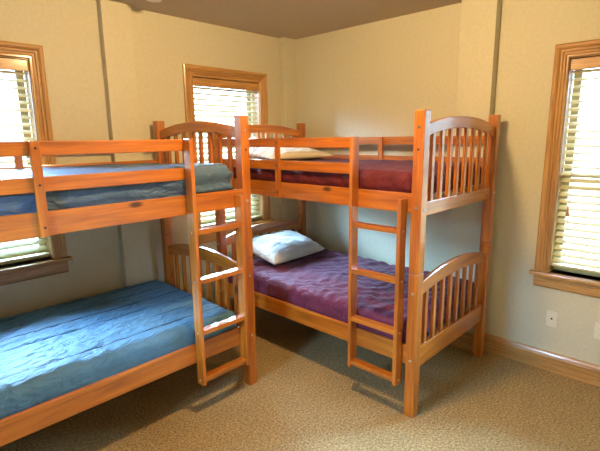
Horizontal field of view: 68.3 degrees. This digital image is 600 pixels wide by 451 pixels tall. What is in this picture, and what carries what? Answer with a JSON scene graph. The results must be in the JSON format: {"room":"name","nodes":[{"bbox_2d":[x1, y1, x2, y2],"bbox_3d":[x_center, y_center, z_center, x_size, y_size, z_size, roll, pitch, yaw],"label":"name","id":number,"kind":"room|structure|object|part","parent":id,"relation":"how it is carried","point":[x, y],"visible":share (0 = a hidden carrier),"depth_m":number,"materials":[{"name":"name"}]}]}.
{"room":"dormitory","nodes":[
{"label":"dormitory","id":0,"kind":"room"},
{"bbox_2d":[0,0,281,318],"bbox_3d":[-1.388,-0.309,3.481,0.150,2.635,3.930,10,15,43],"label":"wall","id":1,"kind":"structure","parent":0,"point":[67,31],"depth_m":3.30,"materials":[{"name":"beige paint"}]},
{"bbox_2d":[0,40,72,285],"bbox_3d":[-2.030,-0.359,2.756,0.210,1.532,0.955,10,15,43],"label":"window","id":2,"kind":"structure","parent":1,"relation":"in","point":[40,114],"depth_m":2.94,"materials":[{"name":"brown wood"}]},
{"bbox_3d":[-2.099,-0.685,2.755,0.030,0.716,0.727,10,15,43],"label":"sash","id":3,"kind":"part","parent":2,"relation":"part of","materials":[{"name":"beige paint"}]},
{"bbox_3d":[-1.992,-1.059,2.571,0.024,0.088,0.903,10,15,43],"label":"casing","id":4,"kind":"part","parent":2,"relation":"part of","materials":[{"name":"brown wood"}]},
{"bbox_3d":[-2.070,-0.047,2.861,0.030,0.656,0.727,10,15,43],"label":"sash","id":5,"kind":"part","parent":2,"relation":"part of","materials":[{"name":"beige paint"}]},
{"bbox_2d":[0,57,49,263],"bbox_3d":[-2.020,-0.379,2.742,0.068,1.300,0.717,10,15,43],"label":"window blind","id":6,"kind":"object","parent":2,"relation":"attached to","point":[6,64],"visible":0.61,"depth_m":2.88,"materials":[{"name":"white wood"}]},
{"bbox_3d":[-2.017,0.250,2.872,0.050,0.016,0.707,10,15,43],"label":"rail","id":7,"kind":"part","parent":6,"relation":"part of","materials":[{"name":"white plastic"}]},
{"bbox_3d":[-1.828,-0.401,2.951,0.056,1.236,0.002,10,15,43],"label":"ladder cord","id":8,"kind":"part","parent":6,"relation":"part of","materials":[{"name":"white fabric"}]},
{"bbox_3d":[-2.001,0.297,2.866,0.152,0.024,0.955,10,15,43],"label":"sill","id":9,"kind":"part","parent":2,"relation":"part of","materials":[{"name":"brown wood"}]},
{"bbox_3d":[-1.702,-0.467,2.989,0.024,1.420,0.088,10,15,43],"label":"casing","id":10,"kind":"part","parent":2,"relation":"part of","materials":[{"name":"brown wood"}]},
{"bbox_2d":[97,0,152,286],"bbox_3d":[-1.309,-0.296,3.410,0.064,2.635,0.225,10,15,43],"label":"pillar","id":11,"kind":"structure","parent":1,"relation":"attached to","point":[115,21],"depth_m":3.26,"materials":[{"name":"beige paint"}]},
{"bbox_2d":[182,63,273,243],"bbox_3d":[-0.680,-0.650,4.138,0.210,1.532,0.968,10,15,43],"label":"window","id":12,"kind":"structure","parent":1,"relation":"in","point":[190,71],"depth_m":4.06,"materials":[{"name":"brown wood"}]},
{"bbox_3d":[-0.919,-0.635,3.790,0.024,1.420,0.088,10,15,43],"label":"casing","id":13,"kind":"part","parent":12,"relation":"part of","materials":[{"name":"brown wood"}]},
{"bbox_3d":[-0.748,-0.975,4.136,0.030,0.716,0.740,10,15,43],"label":"sash","id":14,"kind":"part","parent":12,"relation":"part of","materials":[{"name":"beige paint"}]},
{"bbox_3d":[-0.641,-1.350,3.953,0.024,0.088,0.916,10,15,43],"label":"casing","id":15,"kind":"part","parent":12,"relation":"part of","materials":[{"name":"brown wood"}]},
{"bbox_2d":[193,77,260,227],"bbox_3d":[-0.669,-0.670,4.123,0.068,1.300,0.730,10,15,43],"label":"window blind","id":16,"kind":"object","parent":12,"relation":"attached to","point":[202,83],"visible":0.47,"depth_m":4.04,"materials":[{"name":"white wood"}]},
{"bbox_3d":[-0.666,-0.041,4.253,0.050,0.016,0.720,10,15,43],"label":"rail","id":17,"kind":"part","parent":16,"relation":"part of","materials":[{"name":"white plastic"}]},
{"bbox_3d":[-0.719,-0.338,4.242,0.030,0.656,0.740,10,15,43],"label":"sash","id":18,"kind":"part","parent":12,"relation":"part of","materials":[{"name":"beige paint"}]},
{"bbox_3d":[-0.651,0.007,4.248,0.152,0.024,0.968,10,15,43],"label":"sill","id":19,"kind":"part","parent":12,"relation":"part of","materials":[{"name":"brown wood"}]},
{"bbox_3d":[-0.347,-0.758,4.375,0.024,1.420,0.088,10,15,43],"label":"casing","id":20,"kind":"part","parent":12,"relation":"part of","materials":[{"name":"brown wood"}]},
{"bbox_2d":[229,298,233,311],"bbox_3d":[-1.399,0.951,3.534,0.080,0.144,3.615,10,15,43],"label":"baseboard","id":21,"kind":"structure","parent":1,"relation":"attached to","point":[231,301],"depth_m":4.32,"materials":[{"name":"brown wood"}]},
{"bbox_2d":[279,37,297,231],"bbox_3d":[-0.111,-0.553,4.631,0.070,2.635,0.165,10,15,43],"label":"pillar","id":22,"kind":"structure","parent":1,"relation":"attached to","point":[287,46],"depth_m":4.44,"materials":[{"name":"beige paint"}]},
{"bbox_2d":[110,0,461,39],"bbox_3d":[-0.011,-1.386,1.802,4.150,0.100,4.080,10,15,43],"label":"ceiling","id":23,"kind":"structure","parent":0,"point":[292,19],"depth_m":3.43,"materials":[{"name":"beige paint"}]},
{"bbox_2d":[0,306,599,450],"bbox_3d":[0.021,1.296,2.334,4.150,0.100,4.080,10,15,43],"label":"floor","id":24,"kind":"structure","parent":0,"point":[305,395],"depth_m":2.78,"materials":[{"name":"beige carpet"}]},
{"bbox_2d":[0,115,256,446],"bbox_3d":[-1.377,0.295,2.547,1.145,1.815,2.039,10,15,43],"label":"bunk bed","id":25,"kind":"object","parent":24,"relation":"on","point":[43,222],"visible":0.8,"depth_m":2.47,"materials":[{"name":"brown wood"}]},
{"bbox_3d":[-1.773,-0.319,2.805,0.023,0.422,0.044,10,15,43],"label":"guard post","id":26,"kind":"part","parent":25,"relation":"part of","materials":[{"name":"brown wood"}]},
{"bbox_3d":[-1.147,-0.157,1.949,0.022,0.422,0.040,10,15,43],"label":"guard post","id":27,"kind":"part","parent":25,"relation":"part of","materials":[{"name":"brown wood"}]},
{"bbox_3d":[-1.788,-0.343,2.815,0.022,0.067,1.918,10,15,43],"label":"guard rail","id":28,"kind":"part","parent":25,"relation":"part of","materials":[{"name":"brown wood"}]},
{"bbox_3d":[-1.171,-0.333,1.920,0.022,0.064,1.502,10,15,43],"label":"guard rail","id":29,"kind":"part","parent":25,"relation":"part of","materials":[{"name":"brown wood"}]},
{"bbox_3d":[-1.170,-0.179,1.951,0.022,0.067,1.502,10,15,43],"label":"guard rail","id":30,"kind":"part","parent":25,"relation":"part of","materials":[{"name":"brown wood"}]},
{"bbox_3d":[-1.024,-0.036,2.133,0.024,0.111,1.918,10,15,43],"label":"rail","id":31,"kind":"part","parent":25,"relation":"part of","materials":[{"name":"brown wood"}]},
{"bbox_3d":[-1.014,0.858,2.311,0.024,0.118,1.918,10,15,43],"label":"rail","id":32,"kind":"part","parent":25,"relation":"part of","materials":[{"name":"brown wood"}]},
{"bbox_3d":[-1.093,-0.364,3.522,0.064,0.909,0.064,10,15,43],"label":"post","id":33,"kind":"part","parent":25,"relation":"part of","materials":[{"name":"brown wood"}]},
{"bbox_3d":[-1.082,0.527,3.699,0.064,0.904,0.064,10,15,43],"label":"post","id":34,"kind":"part","parent":25,"relation":"part of","materials":[{"name":"brown wood"}]},
{"bbox_3d":[-0.731,-0.664,3.104,0.975,0.127,0.028,10,15,43],"label":"arch rail","id":35,"kind":"part","parent":25,"relation":"part of","materials":[{"name":"brown wood"}]},
{"bbox_3d":[-0.720,0.231,3.282,0.975,0.142,0.028,10,15,43],"label":"arch rail","id":36,"kind":"part","parent":25,"relation":"part of","materials":[{"name":"brown wood"}]},
{"bbox_3d":[-0.371,0.365,2.836,0.066,1.130,0.024,10,15,43],"label":"ladder rail","id":37,"kind":"part","parent":25,"relation":"part of","materials":[{"name":"brown wood"}]},
{"bbox_3d":[-0.360,-0.236,2.832,0.064,0.909,0.064,10,15,43],"label":"post","id":38,"kind":"part","parent":25,"relation":"part of","materials":[{"name":"brown wood"}]},
{"bbox_3d":[-0.349,0.655,3.009,0.064,0.904,0.064,10,15,43],"label":"post","id":39,"kind":"part","parent":25,"relation":"part of","materials":[{"name":"brown wood"}]},
{"bbox_3d":[-1.419,0.712,2.629,0.983,0.138,1.807,10,15,43],"label":"mattress","id":40,"kind":"object","parent":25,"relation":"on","visible":0},
{"bbox_2d":[0,280,235,418],"bbox_3d":[-1.419,0.691,2.627,1.038,0.165,1.844,10,15,43],"label":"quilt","id":41,"kind":"object","parent":40,"relation":"on","point":[48,353],"visible":0.96,"depth_m":2.54,"materials":[{"name":"blue fabric"}]},
{"bbox_3d":[-1.434,-0.196,2.444,0.983,0.151,1.795,10,15,43],"label":"mattress","id":42,"kind":"object","parent":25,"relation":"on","visible":0},
{"bbox_2d":[0,162,232,215],"bbox_3d":[-1.423,-0.218,2.440,1.064,0.194,1.863,10,15,43],"label":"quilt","id":43,"kind":"object","parent":42,"relation":"on","point":[209,177],"visible":0.66,"depth_m":2.35,"materials":[{"name":"blue fabric"}]},
{"bbox_2d":[211,109,500,417],"bbox_3d":[0.322,0.081,3.518,1.943,1.815,1.145,10,15,43],"label":"bunk bed","id":44,"kind":"object","parent":24,"relation":"on","point":[418,348],"visible":0.76,"depth_m":2.83,"materials":[{"name":"brown wood"}]},
{"bbox_3d":[-0.687,-0.411,3.730,0.064,0.909,0.064,10,15,43],"label":"post","id":45,"kind":"part","parent":44,"relation":"part of","materials":[{"name":"brown wood"}]},
{"bbox_3d":[-0.676,0.480,3.907,0.064,0.904,0.064,10,15,43],"label":"post","id":46,"kind":"part","parent":44,"relation":"part of","materials":[{"name":"brown wood"}]},
{"bbox_3d":[-0.341,-0.850,4.016,0.028,0.127,0.975,10,15,43],"label":"arch rail","id":47,"kind":"part","parent":44,"relation":"part of","materials":[{"name":"brown wood"}]},
{"bbox_3d":[-0.330,0.045,4.194,0.028,0.142,0.975,10,15,43],"label":"arch rail","id":48,"kind":"part","parent":44,"relation":"part of","materials":[{"name":"brown wood"}]},
{"bbox_3d":[-0.158,-0.408,3.154,0.040,0.422,0.022,10,15,43],"label":"guard post","id":49,"kind":"part","parent":44,"relation":"part of","materials":[{"name":"brown wood"}]},
{"bbox_3d":[-0.168,-0.436,3.187,1.433,0.067,0.022,10,15,43],"label":"guard rail","id":50,"kind":"part","parent":44,"relation":"part of","materials":[{"name":"brown wood"}]},
{"bbox_3d":[-0.170,-0.591,3.157,1.433,0.064,0.022,10,15,43],"label":"guard rail","id":51,"kind":"part","parent":44,"relation":"part of","materials":[{"name":"brown wood"}]},
{"bbox_3d":[0.015,-0.562,4.447,0.064,0.909,0.064,10,15,43],"label":"post","id":52,"kind":"part","parent":44,"relation":"part of","materials":[{"name":"brown wood"}]},
{"bbox_3d":[0.025,0.329,4.625,0.064,0.904,0.064,10,15,43],"label":"post","id":53,"kind":"part","parent":44,"relation":"part of","materials":[{"name":"brown wood"}]},
{"bbox_3d":[-0.014,0.655,3.268,1.822,0.118,0.024,10,15,43],"label":"rail","id":54,"kind":"part","parent":44,"relation":"part of","materials":[{"name":"brown wood"}]},
{"bbox_3d":[-0.025,-0.238,3.090,1.822,0.111,0.024,10,15,43],"label":"rail","id":55,"kind":"part","parent":44,"relation":"part of","materials":[{"name":"brown wood"}]},
{"bbox_3d":[0.688,-0.545,3.791,0.044,0.422,0.023,10,15,43],"label":"guard post","id":56,"kind":"part","parent":44,"relation":"part of","materials":[{"name":"brown wood"}]},
{"bbox_3d":[0.578,0.406,2.573,0.024,1.130,0.066,10,15,43],"label":"ladder rail","id":57,"kind":"part","parent":44,"relation":"part of","materials":[{"name":"brown wood"}]},
{"bbox_3d":[0.700,-0.723,3.770,1.822,0.064,0.022,10,15,43],"label":"guard rail","id":58,"kind":"part","parent":44,"relation":"part of","materials":[{"name":"brown wood"}]},
{"bbox_3d":[0.702,-0.569,3.801,1.822,0.067,0.022,10,15,43],"label":"guard rail","id":59,"kind":"part","parent":44,"relation":"part of","materials":[{"name":"brown wood"}]},
{"bbox_3d":[0.675,0.717,2.636,0.064,0.904,0.064,10,15,43],"label":"post","id":60,"kind":"part","parent":44,"relation":"part of","materials":[{"name":"brown wood"}]},
{"bbox_3d":[0.664,-0.174,2.459,0.064,0.909,0.064,10,15,43],"label":"post","id":61,"kind":"part","parent":44,"relation":"part of","materials":[{"name":"brown wood"}]},
{"bbox_3d":[1.027,0.726,3.011,0.032,0.132,0.971,10,15,43],"label":"rail","id":62,"kind":"part","parent":44,"relation":"part of","materials":[{"name":"brown wood"}]},
{"bbox_3d":[1.021,0.281,2.923,0.028,0.142,0.975,10,15,43],"label":"arch rail","id":63,"kind":"part","parent":44,"relation":"part of","materials":[{"name":"brown wood"}]},
{"bbox_3d":[1.016,-0.163,2.835,0.032,0.080,0.971,10,15,43],"label":"rail","id":64,"kind":"part","parent":44,"relation":"part of","materials":[{"name":"brown wood"}]},
{"bbox_3d":[1.010,-0.614,2.745,0.028,0.127,0.975,10,15,43],"label":"arch rail","id":65,"kind":"part","parent":44,"relation":"part of","materials":[{"name":"brown wood"}]},
{"bbox_3d":[1.376,0.566,3.353,0.064,0.904,0.064,10,15,43],"label":"post","id":66,"kind":"part","parent":44,"relation":"part of","materials":[{"name":"brown wood"}]},
{"bbox_3d":[1.366,-0.325,3.176,0.064,0.909,0.064,10,15,43],"label":"post","id":67,"kind":"part","parent":44,"relation":"part of","materials":[{"name":"brown wood"}]},
{"bbox_3d":[0.340,0.487,3.632,1.752,0.146,0.983,10,15,43],"label":"mattress","id":68,"kind":"object","parent":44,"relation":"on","visible":0},
{"bbox_2d":[228,249,473,342],"bbox_3d":[0.346,0.454,3.620,1.833,0.184,1.078,10,15,43],"label":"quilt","id":69,"kind":"object","parent":68,"relation":"on","point":[317,282],"visible":0.52,"depth_m":3.30,"materials":[{"name":"fabric"}]},
{"bbox_2d":[252,230,323,264],"bbox_3d":[-0.160,0.182,4.053,0.458,0.201,0.670,9,15,41],"label":"pillow","id":70,"kind":"object","parent":69,"relation":"on","point":[282,246],"visible":0.88,"depth_m":3.90,"materials":[{"name":"white fabric"}]},
{"bbox_3d":[0.326,-0.402,3.459,1.742,0.118,0.983,10,15,43],"label":"mattress","id":71,"kind":"object","parent":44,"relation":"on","visible":0},
{"bbox_2d":[227,158,481,193],"bbox_3d":[0.329,-0.422,3.452,1.833,0.160,1.075,10,15,43],"label":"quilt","id":72,"kind":"object","parent":71,"relation":"on","point":[383,175],"visible":0.42,"depth_m":2.87,"materials":[{"name":"red fabric"}]},
{"bbox_2d":[249,147,332,159],"bbox_3d":[-0.131,-0.637,3.873,0.720,0.124,0.478,-11,15,-42],"label":"pillow","id":73,"kind":"object","parent":72,"relation":"on","point":[267,153],"visible":0.77,"depth_m":3.69,"materials":[{"name":"beige fabric"}]},
{"bbox_2d":[295,0,599,365],"bbox_3d":[1.364,-0.337,3.457,3.850,2.635,0.150,10,15,43],"label":"wall","id":74,"kind":"structure","parent":0,"point":[370,79],"depth_m":3.39,"materials":[{"name":"beige paint"}]},
{"bbox_2d":[447,0,501,333],"bbox_3d":[1.292,-0.319,3.367,0.255,2.635,0.082,10,15,43],"label":"pillar","id":75,"kind":"structure","parent":74,"relation":"attached to","point":[480,19],"depth_m":3.19,"materials":[{"name":"beige paint"}]},
{"bbox_2d":[450,332,599,386],"bbox_3d":[1.318,0.907,3.588,3.780,0.144,0.098,10,15,43],"label":"baseboard","id":76,"kind":"structure","parent":74,"relation":"attached to","point":[579,370],"depth_m":3.24,"materials":[{"name":"brown wood"}]},
{"bbox_2d":[545,310,557,327],"bbox_3d":[1.786,0.663,3.140,0.072,0.116,0.012,10,15,43],"label":"wall plate","id":77,"kind":"object","parent":74,"relation":"attached to","point":[551,316],"visible":1,"depth_m":3.14,"materials":[{"name":"beige plastic"}]},
{"bbox_2d":[529,39,599,297],"bbox_3d":[2.042,-0.324,2.766,0.959,1.631,0.210,10,15,43],"label":"window","id":78,"kind":"structure","parent":74,"relation":"in","point":[562,77],"depth_m":2.98,"materials":[{"name":"brown wood"}]},
{"bbox_3d":[1.700,-0.420,2.987,0.088,1.519,0.024,10,15,43],"label":"casing","id":79,"kind":"part","parent":78,"relation":"part of","materials":[{"name":"brown wood"}]},
{"bbox_3d":[2.030,0.383,2.885,0.959,0.024,0.152,10,15,43],"label":"sill","id":80,"kind":"part","parent":78,"relation":"part of","materials":[{"name":"brown wood"}]},
{"bbox_2d":[552,56,599,273],"bbox_3d":[2.030,-0.352,2.748,0.721,1.380,0.072,10,15,43],"label":"window blind","id":81,"kind":"object","parent":78,"relation":"attached to","point":[588,63],"visible":1,"depth_m":2.93,"materials":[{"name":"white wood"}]},
{"bbox_3d":[1.829,-0.368,2.952,0.003,1.316,0.055,10,15,43],"label":"ladder cord","id":82,"kind":"part","parent":81,"relation":"part of","materials":[{"name":"white fabric"}]},
{"bbox_3d":[1.801,-0.568,2.892,0.002,0.898,0.002,10,15,43],"label":"lift cord","id":83,"kind":"part","parent":81,"relation":"part of","materials":[{"name":"white fabric"}]},
{"bbox_3d":[2.044,0.316,2.887,0.711,0.016,0.050,10,15,43],"label":"rail","id":84,"kind":"part","parent":81,"relation":"part of","materials":[{"name":"white plastic"}]},
{"bbox_3d":[2.087,0.012,2.877,0.731,0.706,0.030,10,15,43],"label":"sash","id":85,"kind":"part","parent":78,"relation":"part of","materials":[{"name":"beige paint"}]},
{"bbox_3d":[1.988,-1.071,2.570,0.907,0.088,0.024,10,15,43],"label":"casing","id":86,"kind":"part","parent":78,"relation":"part of","materials":[{"name":"brown wood"}]},
{"bbox_3d":[2.100,-0.675,2.763,0.731,0.766,0.030,10,15,43],"label":"sash","id":87,"kind":"part","parent":78,"relation":"part of","materials":[{"name":"beige paint"}]},
{"bbox_2d":[594,322,599,339],"bbox_3d":[2.000,0.707,2.942,0.072,0.116,0.010,10,15,43],"label":"wall plate","id":88,"kind":"object","parent":74,"relation":"attached to","point":[597,325],"visible":1,"depth_m":2.96,"materials":[{"name":"beige plastic"}]}
]}

